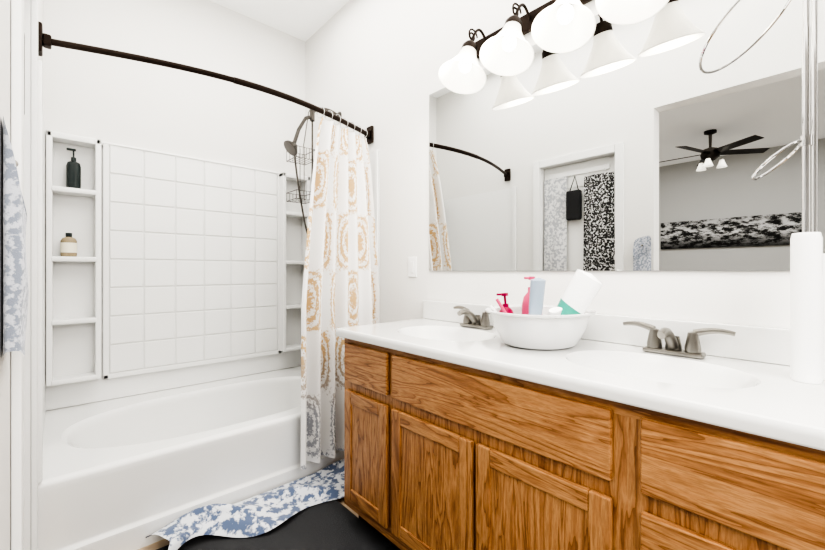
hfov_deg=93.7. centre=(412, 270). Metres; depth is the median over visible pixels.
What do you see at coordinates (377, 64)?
wall
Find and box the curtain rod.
[38,21,373,144]
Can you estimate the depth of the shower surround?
2.47 m
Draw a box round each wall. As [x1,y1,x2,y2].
[0,0,42,549]
[43,0,304,410]
[305,0,789,328]
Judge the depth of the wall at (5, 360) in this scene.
0.66 m
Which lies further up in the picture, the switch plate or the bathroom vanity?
the switch plate
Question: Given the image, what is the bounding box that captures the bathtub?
[38,366,343,549]
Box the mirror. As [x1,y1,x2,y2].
[429,0,824,270]
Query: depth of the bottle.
2.13 m
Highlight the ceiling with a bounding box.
[210,0,349,41]
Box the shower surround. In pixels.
[38,60,379,482]
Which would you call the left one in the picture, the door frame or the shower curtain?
the door frame
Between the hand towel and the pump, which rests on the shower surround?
the pump
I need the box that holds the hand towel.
[3,117,28,356]
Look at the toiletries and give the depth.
1.26 m
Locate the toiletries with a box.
[486,269,602,349]
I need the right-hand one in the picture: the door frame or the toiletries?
the toiletries
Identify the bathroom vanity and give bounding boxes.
[336,300,824,549]
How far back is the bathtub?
1.84 m
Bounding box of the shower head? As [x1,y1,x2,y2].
[284,108,341,232]
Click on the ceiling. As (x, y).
(305, 20)
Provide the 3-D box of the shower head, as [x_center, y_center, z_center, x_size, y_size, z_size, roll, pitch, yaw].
[-0.682,-0.689,2.665,0.411,0.926,0.154,0,0,-42]
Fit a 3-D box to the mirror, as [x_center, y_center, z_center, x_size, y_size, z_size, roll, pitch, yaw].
[0.699,-0.480,1.447,0.006,0.960,1.800,0,0,-42]
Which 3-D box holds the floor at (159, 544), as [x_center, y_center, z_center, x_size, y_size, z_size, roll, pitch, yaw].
[0.367,1.200,0.655,1.805,0.100,5.675,0,0,-42]
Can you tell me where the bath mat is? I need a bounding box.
[146,459,343,549]
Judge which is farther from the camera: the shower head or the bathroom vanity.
the shower head
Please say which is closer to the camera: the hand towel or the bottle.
the hand towel
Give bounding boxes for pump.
[66,148,80,188]
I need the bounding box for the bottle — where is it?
[60,233,76,255]
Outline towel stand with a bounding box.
[699,0,824,383]
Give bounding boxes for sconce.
[439,0,668,93]
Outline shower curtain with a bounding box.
[301,107,379,468]
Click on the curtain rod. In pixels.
(45, 40)
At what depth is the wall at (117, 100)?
2.57 m
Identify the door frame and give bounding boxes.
[11,0,37,549]
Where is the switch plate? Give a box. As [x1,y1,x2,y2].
[408,257,416,276]
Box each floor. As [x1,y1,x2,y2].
[138,497,358,549]
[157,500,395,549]
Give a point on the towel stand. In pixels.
(807, 309)
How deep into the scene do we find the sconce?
1.49 m

